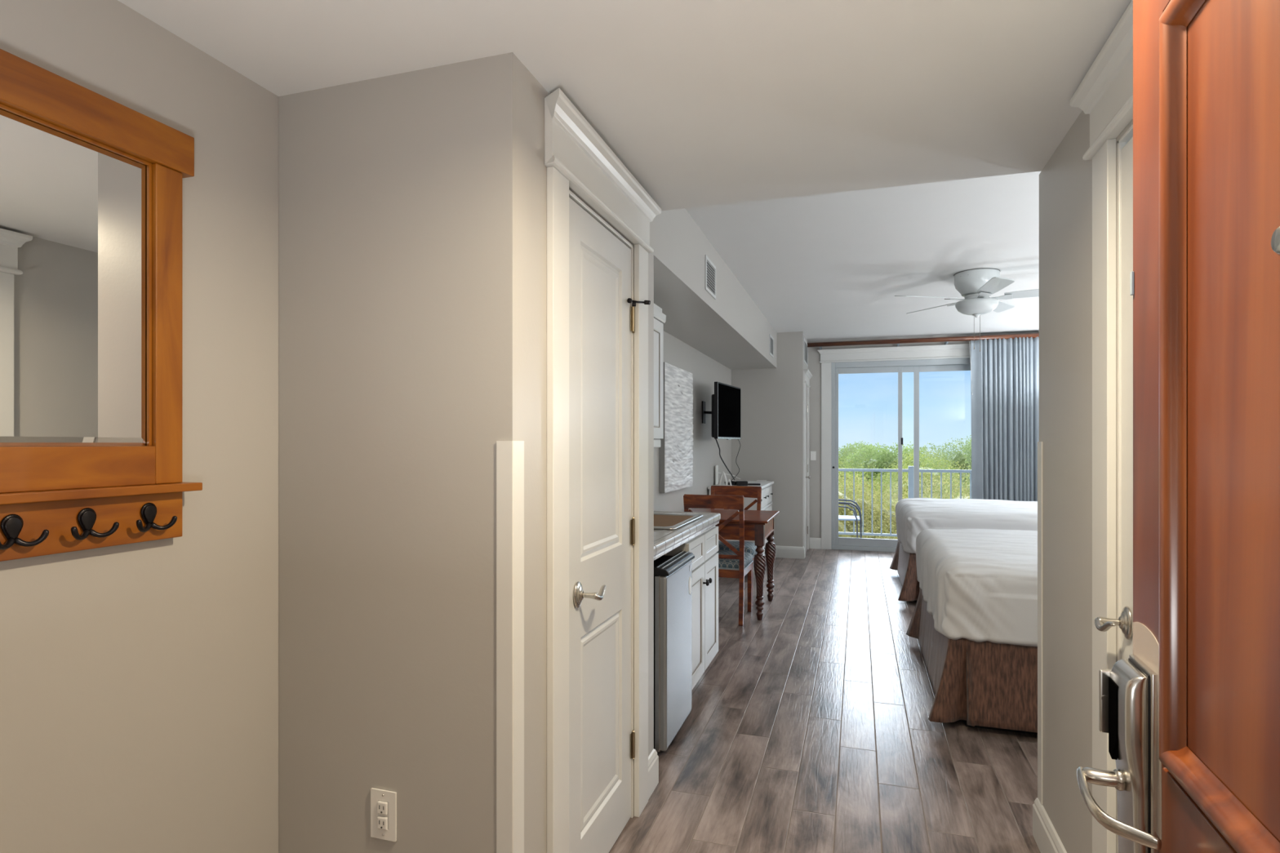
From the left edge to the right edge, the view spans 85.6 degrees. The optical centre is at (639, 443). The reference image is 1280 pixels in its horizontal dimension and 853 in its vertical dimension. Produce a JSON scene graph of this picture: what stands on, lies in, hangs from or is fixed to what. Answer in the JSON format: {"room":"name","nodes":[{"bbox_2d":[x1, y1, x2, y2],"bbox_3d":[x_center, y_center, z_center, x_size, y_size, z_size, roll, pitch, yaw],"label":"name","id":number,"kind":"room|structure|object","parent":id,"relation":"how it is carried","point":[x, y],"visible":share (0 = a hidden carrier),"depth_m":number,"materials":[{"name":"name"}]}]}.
{"room":"hotel room","nodes":[
{"label":"hotel room","id":0,"kind":"room"},
{"bbox_2d":[0,0,731,852],"bbox_3d":[-0.318,-0.040,4.091,0.120,2.800,11.110,0,0,18],"label":"wall","id":1,"kind":"structure","parent":0,"point":[139,682],"depth_m":1.60,"materials":[{"name":"beige paint"}]},
{"bbox_2d":[0,48,202,561],"bbox_3d":[-1.124,-0.243,1.236,0.061,0.904,0.712,0,0,18],"label":"mirror","id":2,"kind":"object","parent":1,"relation":"attached to","point":[91,184],"visible":1,"depth_m":1.37,"materials":[{"name":"brown wood"}]},
{"bbox_2d":[0,108,146,446],"bbox_3d":[-1.146,-0.300,1.243,0.008,0.611,0.535,0,0,18],"label":"mirror glass","id":3,"kind":"object","parent":2,"relation":"on","point":[73,204],"depth_m":1.35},
{"bbox_2d":[0,482,202,504],"bbox_3d":[-1.125,0.098,1.236,0.057,0.018,0.712,0,0,18],"label":"shelf","id":4,"kind":"object","parent":2,"relation":"attached to","point":[55,493],"depth_m":1.35,"materials":[{"name":"brown wood"}]},
{"bbox_2d":[653,303,666,447],"bbox_3d":[-0.220,-0.403,3.628,0.341,0.855,1.454,0,0,18],"label":"upper cabinet","id":5,"kind":"object","parent":1,"relation":"attached to","point":[660,317],"visible":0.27,"depth_m":4.17,"materials":[{"name":"white paint"}]},
{"bbox_2d":[659,362,693,493],"bbox_3d":[0.321,-0.122,5.803,0.064,1.015,0.940,0,0,18],"label":"art panel","id":6,"kind":"object","parent":1,"relation":"attached to","point":[676,457],"visible":1,"depth_m":5.67,"materials":[{"name":"grey fabric"}]},
{"bbox_2d":[702,381,741,439],"bbox_3d":[0.759,-0.304,6.853,0.277,0.540,0.830,0,0,23],"label":"television","id":7,"kind":"object","parent":1,"relation":"attached to","point":[726,399],"visible":1,"depth_m":6.70,"materials":[{"name":"black plastic"}]},
{"bbox_2d":[715,439,734,479],"bbox_3d":[0.868,0.176,6.985,0.043,0.452,1.103,0,0,18],"label":"power cable","id":8,"kind":"object","parent":7,"relation":"hanging from","point":[715,439],"visible":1,"depth_m":6.88,"materials":[{"name":"black plastic"}]},
{"bbox_2d":[730,439,740,480],"bbox_3d":[1.031,0.195,7.338,0.104,0.486,0.374,0,0,-9],"label":"cable","id":9,"kind":"object","parent":7,"relation":"hanging from","point":[738,439],"visible":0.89,"depth_m":7.37,"materials":[{"name":"black plastic"}]},
{"bbox_2d":[278,52,531,852],"bbox_3d":[-0.617,0.217,1.787,0.694,2.285,0.100,0,0,18],"label":"wall","id":10,"kind":"structure","parent":0,"point":[405,198],"depth_m":1.73,"materials":[{"name":"beige paint"}]},
{"bbox_2d":[370,787,396,841],"bbox_3d":[-0.646,0.934,1.737,0.074,0.122,0.012,0,0,18],"label":"wall outlet","id":11,"kind":"object","parent":10,"relation":"attached to","point":[383,802],"visible":1,"depth_m":1.73,"materials":[{"name":"white plastic"}]},
{"bbox_2d":[377,800,387,815],"bbox_3d":[-0.646,0.915,1.735,0.029,0.032,0.007,0,0,18],"label":"receptacle","id":12,"kind":"object","parent":11,"relation":"attached to","point":[382,806],"depth_m":1.73,"materials":[{"name":"white plastic"}]},
{"bbox_2d":[377,816,387,830],"bbox_3d":[-0.646,0.953,1.735,0.029,0.032,0.007,0,0,18],"label":"receptacle","id":13,"kind":"object","parent":11,"relation":"attached to","point":[382,821],"depth_m":1.73,"materials":[{"name":"white plastic"}]},
{"bbox_2d":[496,440,524,852],"bbox_3d":[-0.311,0.607,1.663,0.044,1.225,0.056,0,0,18],"label":"guard","id":14,"kind":"object","parent":10,"relation":"attached to","point":[509,454],"visible":1,"depth_m":1.64,"materials":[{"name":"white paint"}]},
{"bbox_2d":[531,74,634,852],"bbox_3d":[-0.171,0.217,2.213,0.100,2.285,0.982,0,0,18],"label":"wall","id":15,"kind":"structure","parent":0,"point":[539,170],"depth_m":1.77,"materials":[{"name":"beige paint"}]},
{"bbox_2d":[544,88,661,852],"bbox_3d":[-0.117,0.230,2.222,0.118,2.261,0.952,0,0,18],"label":"door frame","id":16,"kind":"structure","parent":15,"relation":"attached to","point":[576,157],"depth_m":1.90,"materials":[{"name":"white paint"}]},
{"bbox_2d":[568,197,650,852],"bbox_3d":[-0.098,0.325,2.235,0.108,2.054,0.653,0,0,18],"label":"door","id":17,"kind":"structure","parent":15,"relation":"in","point":[602,316],"depth_m":2.22,"materials":[{"name":"white paint"}]},
{"bbox_2d":[648,749,658,799],"bbox_3d":[0.044,1.290,2.702,0.016,0.140,0.153,0,0,18],"label":"baseboard","id":18,"kind":"structure","parent":15,"relation":"attached to","point":[653,758],"depth_m":2.70,"materials":[{"name":"white paint"}]},
{"bbox_2d":[117,0,1131,369],"bbox_3d":[0.622,-1.167,3.266,2.168,0.545,10.103,0,0,18],"label":"ceiling","id":19,"kind":"structure","parent":0,"point":[704,103],"depth_m":1.73,"materials":[{"name":"white paint"}]},
{"bbox_2d":[705,254,715,299],"bbox_3d":[0.464,-1.085,4.531,0.008,0.220,0.320,0,0,18],"label":"ceiling vent","id":20,"kind":"object","parent":19,"relation":"in","point":[710,268],"visible":1,"depth_m":4.52,"materials":[{"name":"white metal"}]},
{"bbox_2d":[769,333,773,357],"bbox_3d":[1.470,-1.085,7.716,0.008,0.220,0.360,0,0,18],"label":"ceiling vent","id":21,"kind":"object","parent":19,"relation":"in","point":[771,339],"visible":1,"depth_m":7.75,"materials":[{"name":"white metal"}]},
{"bbox_2d":[648,218,653,756],"bbox_3d":[-0.291,0.217,2.819,0.694,2.285,0.100,0,0,18],"label":"wall","id":22,"kind":"structure","parent":0,"point":[651,255],"depth_m":2.74,"materials":[{"name":"beige paint"}]},
{"bbox_2d":[731,331,808,551],"bbox_3d":[1.643,0.020,8.685,0.850,2.680,0.846,0,0,18],"label":"wall column","id":23,"kind":"structure","parent":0,"point":[771,441],"depth_m":8.24,"materials":[{"name":"beige paint"}]},
{"bbox_2d":[775,545,804,559],"bbox_3d":[1.529,1.290,8.270,0.850,0.140,0.016,0,0,18],"label":"baseboard","id":24,"kind":"structure","parent":23,"relation":"attached to","point":[784,552],"depth_m":8.19,"materials":[{"name":"white paint"}]},
{"bbox_2d":[803,337,808,366],"bbox_3d":[2.054,-1.120,8.559,0.008,0.280,0.640,0,0,18],"label":"air vent","id":25,"kind":"object","parent":23,"relation":"attached to","point":[805,344],"visible":1,"depth_m":8.50,"materials":[{"name":"white metal"}]},
{"bbox_2d":[803,368,812,557],"bbox_3d":[2.053,0.241,8.575,0.118,2.238,0.845,0,0,18],"label":"door frame","id":26,"kind":"structure","parent":23,"relation":"attached to","point":[807,375],"depth_m":8.25,"materials":[{"name":"white paint"}]},
{"bbox_2d":[805,404,809,533],"bbox_3d":[2.068,0.325,8.577,0.108,2.054,0.577,0,0,18],"label":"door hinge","id":27,"kind":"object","parent":26,"relation":"attached to","point":[808,477],"depth_m":8.84,"materials":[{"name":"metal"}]},
{"bbox_2d":[608,548,1040,852],"bbox_3d":[1.671,1.420,3.463,4.300,0.120,11.110,0,0,18],"label":"floor","id":28,"kind":"structure","parent":0,"point":[808,729],"depth_m":3.07,"materials":[{"name":"brown wood"}]},
{"bbox_2d":[653,550,694,751],"bbox_3d":[-0.089,0.945,3.280,0.600,0.830,0.497,0,0,18],"label":"mini fridge","id":29,"kind":"object","parent":28,"relation":"on","point":[672,574],"visible":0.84,"depth_m":3.06,"materials":[{"name":"silver plastic"}]},
{"bbox_2d":[665,525,718,690],"bbox_3d":[0.056,0.926,3.906,0.700,0.868,0.767,0,0,18],"label":"base cabinet","id":30,"kind":"object","parent":28,"relation":"on","point":[704,546],"visible":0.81,"depth_m":3.76,"materials":[{"name":"white paint"}]},
{"bbox_2d":[653,511,720,559],"bbox_3d":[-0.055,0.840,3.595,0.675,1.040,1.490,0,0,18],"label":"countertop","id":31,"kind":"structure","parent":30,"relation":"on","point":[664,540],"depth_m":3.39,"materials":[{"name":"grey tile"}]},
{"bbox_2d":[653,512,702,555],"bbox_3d":[0.041,0.494,3.778,0.483,0.161,0.670,0,0,18],"label":"sink","id":32,"kind":"object","parent":31,"relation":"in","point":[661,521],"visible":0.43,"depth_m":4.03,"materials":[{"name":"metal"}]},
{"bbox_2d":[683,493,753,626],"bbox_3d":[0.629,0.875,5.433,0.459,0.974,0.542,0,0,19],"label":"dining chair","id":33,"kind":"object","parent":28,"relation":"on","point":[740,562],"visible":0.62,"depth_m":5.19,"materials":[{"name":"brown wood"}]},
{"bbox_2d":[716,550,752,568],"bbox_3d":[0.644,0.908,5.477,0.444,0.092,0.439,0,0,19],"label":"seat cushion","id":34,"kind":"object","parent":33,"relation":"on","point":[748,557],"depth_m":5.26,"materials":[{"name":"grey fabric"}]},
{"bbox_2d":[690,508,779,620],"bbox_3d":[0.717,0.974,5.746,0.785,0.772,0.830,0,0,18],"label":"dining table","id":35,"kind":"object","parent":28,"relation":"on","point":[759,525],"visible":0.47,"depth_m":5.37,"materials":[{"name":"brown wood"}]},
{"bbox_2d":[711,485,761,606],"bbox_3d":[0.804,0.875,6.054,0.459,0.974,0.542,0,0,17],"label":"dining chair","id":36,"kind":"object","parent":28,"relation":"on","point":[747,491],"visible":0.23,"depth_m":6.23,"materials":[{"name":"brown wood"}]},
{"bbox_2d":[718,540,756,556],"bbox_3d":[0.791,0.908,6.009,0.444,0.092,0.439,0,0,17],"label":"seat cushion","id":37,"kind":"object","parent":36,"relation":"on","point":[749,547],"depth_m":5.86,"materials":[{"name":"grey fabric"}]},
{"bbox_2d":[707,480,773,579],"bbox_3d":[1.131,0.901,7.566,0.528,0.918,1.250,0,0,18],"label":"dresser","id":38,"kind":"object","parent":28,"relation":"on","point":[766,486],"visible":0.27,"depth_m":7.42,"materials":[{"name":"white wood"}]},
{"bbox_2d":[715,465,718,484],"bbox_3d":[0.823,0.339,7.427,0.014,0.204,0.100,0,0,18],"label":"card","id":39,"kind":"object","parent":38,"relation":"on","point":[716,466],"visible":1,"depth_m":7.38,"materials":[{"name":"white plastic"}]},
{"bbox_2d":[719,471,727,485],"bbox_3d":[0.857,0.362,7.123,0.087,0.152,0.012,0,0,18],"label":"ornament","id":40,"kind":"object","parent":38,"relation":"on","point":[722,473],"visible":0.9,"depth_m":7.12,"materials":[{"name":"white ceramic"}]},
{"bbox_2d":[726,479,731,485],"bbox_3d":[0.905,0.399,7.034,0.056,0.078,0.010,0,0,18],"label":"ornament","id":41,"kind":"object","parent":38,"relation":"on","point":[728,480],"visible":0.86,"depth_m":7.03,"materials":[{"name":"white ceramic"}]},
{"bbox_2d":[724,480,736,484],"bbox_3d":[0.976,0.420,7.350,0.128,0.042,0.080,0,0,35],"label":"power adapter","id":42,"kind":"object","parent":38,"relation":"on","point":[733,482],"visible":0.59,"depth_m":7.30,"materials":[{"name":"black plastic"}]},
{"bbox_2d":[736,480,747,485],"bbox_3d":[1.070,0.418,7.248,0.112,0.045,0.120,0,0,3],"label":"box","id":43,"kind":"object","parent":38,"relation":"on","point":[738,482],"visible":0.97,"depth_m":7.19,"materials":[{"name":"black plastic"}]},
{"bbox_2d":[747,483,760,485],"bbox_3d":[1.184,0.431,7.287,0.170,0.020,0.044,0,0,11],"label":"remote control","id":44,"kind":"object","parent":38,"relation":"on","point":[750,484],"visible":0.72,"depth_m":7.26,"materials":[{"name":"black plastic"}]},
{"bbox_2d":[889,497,1037,600],"bbox_3d":[3.437,0.735,6.197,2.198,1.250,1.590,0,0,18],"label":"bed","id":45,"kind":"object","parent":28,"relation":"on","point":[913,516],"visible":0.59,"depth_m":5.78,"materials":[{"name":"white fabric"}]},
{"bbox_2d":[906,528,1037,734],"bbox_3d":[2.645,0.735,3.690,2.198,1.250,1.590,0,0,18],"label":"bed","id":46,"kind":"object","parent":28,"relation":"on","point":[974,621],"visible":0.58,"depth_m":3.24,"materials":[{"name":"white fabric"}]},
{"bbox_2d":[1076,0,1279,852],"bbox_3d":[0.468,0.311,0.475,0.121,2.085,0.924,0,0,20],"label":"door","id":47,"kind":"structure","parent":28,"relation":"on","point":[1191,717],"depth_m":0.71,"materials":[{"name":"brown wood"}]},
{"bbox_2d":[685,171,1040,341],"bbox_3d":[2.369,-1.380,5.549,4.125,0.120,6.710,0,0,18],"label":"ceiling","id":48,"kind":"structure","parent":0,"point":[833,266],"depth_m":4.81,"materials":[{"name":"white paint"}]},
{"bbox_2d":[894,267,1039,351],"bbox_3d":[2.621,-1.014,5.329,1.256,0.611,1.244,0,0,18],"label":"ceiling fan","id":49,"kind":"object","parent":48,"relation":"hanging from","point":[976,286],"visible":0.97,"depth_m":5.25,"materials":[{"name":"white metal"}]},
{"bbox_2d":[808,331,1039,549],"bbox_3d":[3.364,-0.040,8.664,4.145,2.800,0.150,0,0,18],"label":"wall","id":50,"kind":"structure","parent":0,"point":[814,356],"depth_m":8.92,"materials":[{"name":"beige paint"}]},
{"bbox_2d":[810,451,816,460],"bbox_3d":[2.239,0.160,8.935,0.070,0.116,0.010,0,0,18],"label":"light switch","id":51,"kind":"object","parent":50,"relation":"attached to","point":[813,454],"visible":1,"depth_m":8.93,"materials":[{"name":"white plastic"}]},
{"bbox_2d":[809,537,821,549],"bbox_3d":[2.267,1.290,8.924,0.148,0.140,0.016,0,0,18],"label":"baseboard","id":52,"kind":"structure","parent":50,"relation":"attached to","point":[815,543],"depth_m":8.92,"materials":[{"name":"white paint"}]},
{"bbox_2d":[817,343,970,549],"bbox_3d":[3.699,0.080,8.449,2.970,2.561,0.058,0,0,18],"label":"door frame","id":53,"kind":"structure","parent":50,"relation":"attached to","point":[962,350],"depth_m":8.85,"materials":[{"name":"white paint"}]},
{"bbox_2d":[831,358,970,551],"bbox_3d":[3.727,0.160,8.527,2.630,2.400,0.132,0,0,18],"label":"sliding glass door","id":54,"kind":"structure","parent":50,"relation":"attached to","point":[916,366],"depth_m":8.68,"materials":[{"name":"white plastic"}]},
{"bbox_2d":[807,333,1039,349],"bbox_3d":[3.658,-1.231,8.394,3.160,0.098,0.188,0,0,18],"label":"curtain rod","id":55,"kind":"object","parent":50,"relation":"attached to","point":[898,341],"visible":0.74,"depth_m":8.39,"materials":[{"name":"brown wood"}]},
{"bbox_2d":[969,336,1039,501],"bbox_3d":[4.521,0.055,8.052,1.254,2.586,0.125,0,0,18],"label":"curtain","id":56,"kind":"object","parent":55,"relation":"hanging from","point":[1005,373],"visible":0.44,"depth_m":8.10,"materials":[{"name":"grey fabric"}]},
{"bbox_2d":[1039,111,1133,852],"bbox_3d":[1.010,0.217,1.063,0.100,2.285,2.735,0,0,18],"label":"wall","id":57,"kind":"structure","parent":0,"point":[1065,181],"depth_m":2.04,"materials":[{"name":"beige paint"}]},
{"bbox_2d":[1037,441,1042,804],"bbox_3d":[1.384,0.607,2.353,0.044,1.225,0.056,0,0,18],"label":"guard","id":58,"kind":"object","parent":57,"relation":"attached to","point":[1039,443],"visible":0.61,"depth_m":2.35,"materials":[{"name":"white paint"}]},
{"bbox_2d":[1032,797,1066,852],"bbox_3d":[1.273,1.290,2.089,0.016,0.140,0.651,0,0,18],"label":"baseboard","id":59,"kind":"structure","parent":57,"relation":"attached to","point":[1046,837],"depth_m":2.27,"materials":[{"name":"white paint"}]},
{"bbox_2d":[1070,0,1133,852],"bbox_3d":[1.045,0.225,1.336,0.118,2.271,1.012,0,0,18],"label":"door frame","id":60,"kind":"structure","parent":57,"relation":"attached to","point":[1105,93],"depth_m":1.68,"materials":[{"name":"white paint"}]},
{"bbox_2d":[1094,137,1133,659],"bbox_3d":[1.030,0.325,1.335,0.108,2.054,0.676,0,0,18],"label":"door","id":61,"kind":"structure","parent":57,"relation":"in","point":[1125,621],"depth_m":1.61,"materials":[{"name":"white paint"}]},
{"bbox_3d":[3.997,1.508,9.334,8.000,0.145,1.490,0,0,18],"label":"floor","id":62,"kind":"structure","parent":0,"visible":0},
{"bbox_2d":[838,498,862,537],"bbox_3d":[2.587,0.972,9.460,0.857,0.931,0.504,0,0,18],"label":"patio chair","id":63,"kind":"object","parent":62,"relation":"on","point":[842,517],"visible":0.45,"depth_m":9.17,"materials":[{"name":"grey metal"}]},
{"bbox_2d":[838,466,971,536],"bbox_3d":[4.183,0.882,9.921,7.800,1.104,0.076,0,0,18],"label":"balcony railing","id":64,"kind":"object","parent":62,"relation":"on","point":[910,468],"visible":0.13,"depth_m":10.08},
{"label":"outside","id":65,"kind":"structure","parent":0,"visible":0},
{"bbox_3d":[46.870,10.910,148.373,300.000,0.100,288.800,0,0,18],"label":"ground","id":66,"kind":"structure","parent":65,"visible":0},
{"bbox_2d":[838,440,884,479],"bbox_3d":[22.016,5.272,76.732,14.536,11.191,12.780,0,0,12],"label":"tree","id":67,"kind":"object","parent":66,"relation":"on","point":[846,450],"visible":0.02,"depth_m":74.28,"materials":[{"name":"green plant"}]},
{"bbox_2d":[838,452,884,496],"bbox_3d":[7.897,5.664,37.473,10.818,10.406,10.933,0,0,39],"label":"tree","id":68,"kind":"object","parent":66,"relation":"on","point":[844,452],"visible":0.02,"depth_m":36.53,"materials":[{"name":"green plant"}]},
{"bbox_2d":[838,480,897,538],"bbox_3d":[4.027,5.830,21.103,8.744,10.075,8.877,0,0,36],"label":"tree","id":69,"kind":"object","parent":66,"relation":"on","point":[840,526],"visible":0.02,"depth_m":18.30,"materials":[{"name":"green plant"}]},
{"bbox_2d":[840,441,957,498],"bbox_3d":[25.464,5.332,66.871,13.635,11.071,11.988,0,0,-31],"label":"tree","id":70,"kind":"object","parent":66,"relation":"on","point":[884,455],"visible":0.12,"depth_m":65.01,"materials":[{"name":"green plant"}]},
{"bbox_2d":[838,465,959,502],"bbox_3d":[11.289,5.831,31.906,9.111,10.073,9.015,0,0,-25],"label":"tree","id":71,"kind":"object","parent":66,"relation":"on","point":[846,474],"visible":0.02,"depth_m":32.56,"materials":[{"name":"green plant"}]},
{"bbox_2d":[838,461,970,539],"bbox_3d":[6.725,5.674,18.559,7.545,10.387,7.432,0,0,34],"label":"tree","id":72,"kind":"object","parent":66,"relation":"on","point":[886,513],"visible":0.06,"depth_m":18.93,"materials":[{"name":"green plant"}]},
{"bbox_2d":[855,448,971,511],"bbox_3d":[14.004,5.471,30.402,9.111,10.793,9.015,0,0,-11],"label":"tree","id":73,"kind":"object","parent":66,"relation":"on","point":[934,453],"visible":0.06,"depth_m":29.83,"materials":[{"name":"green plant"}]},
{"bbox_2d":[885,473,968,514],"bbox_3d":[11.236,5.880,19.447,8.744,9.975,8.877,0,0,-2],"label":"tree","id":74,"kind":"object","parent":66,"relation":"on","point":[949,473],"visible":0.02,"depth_m":21.11,"materials":[{"name":"green plant"}]},
{"bbox_2d":[908,435,971,492],"bbox_3d":[33.795,4.978,74.004,15.273,11.779,13.428,0,0,41],"label":"tree","id":75,"kind":"object","parent":66,"relation":"on","point":[959,456],"visible":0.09,"depth_m":70.79,"materials":[{"name":"green plant"}]},
{"bbox_2d":[954,437,971,493],"bbox_3d":[37.474,4.468,65.024,15.081,12.798,13.259,0,0,-6],"label":"tree","id":76,"kind":"object","parent":66,"relation":"on","point":[970,443],"visible":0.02,"depth_m":66.66,"materials":[{"name":"green plant"}]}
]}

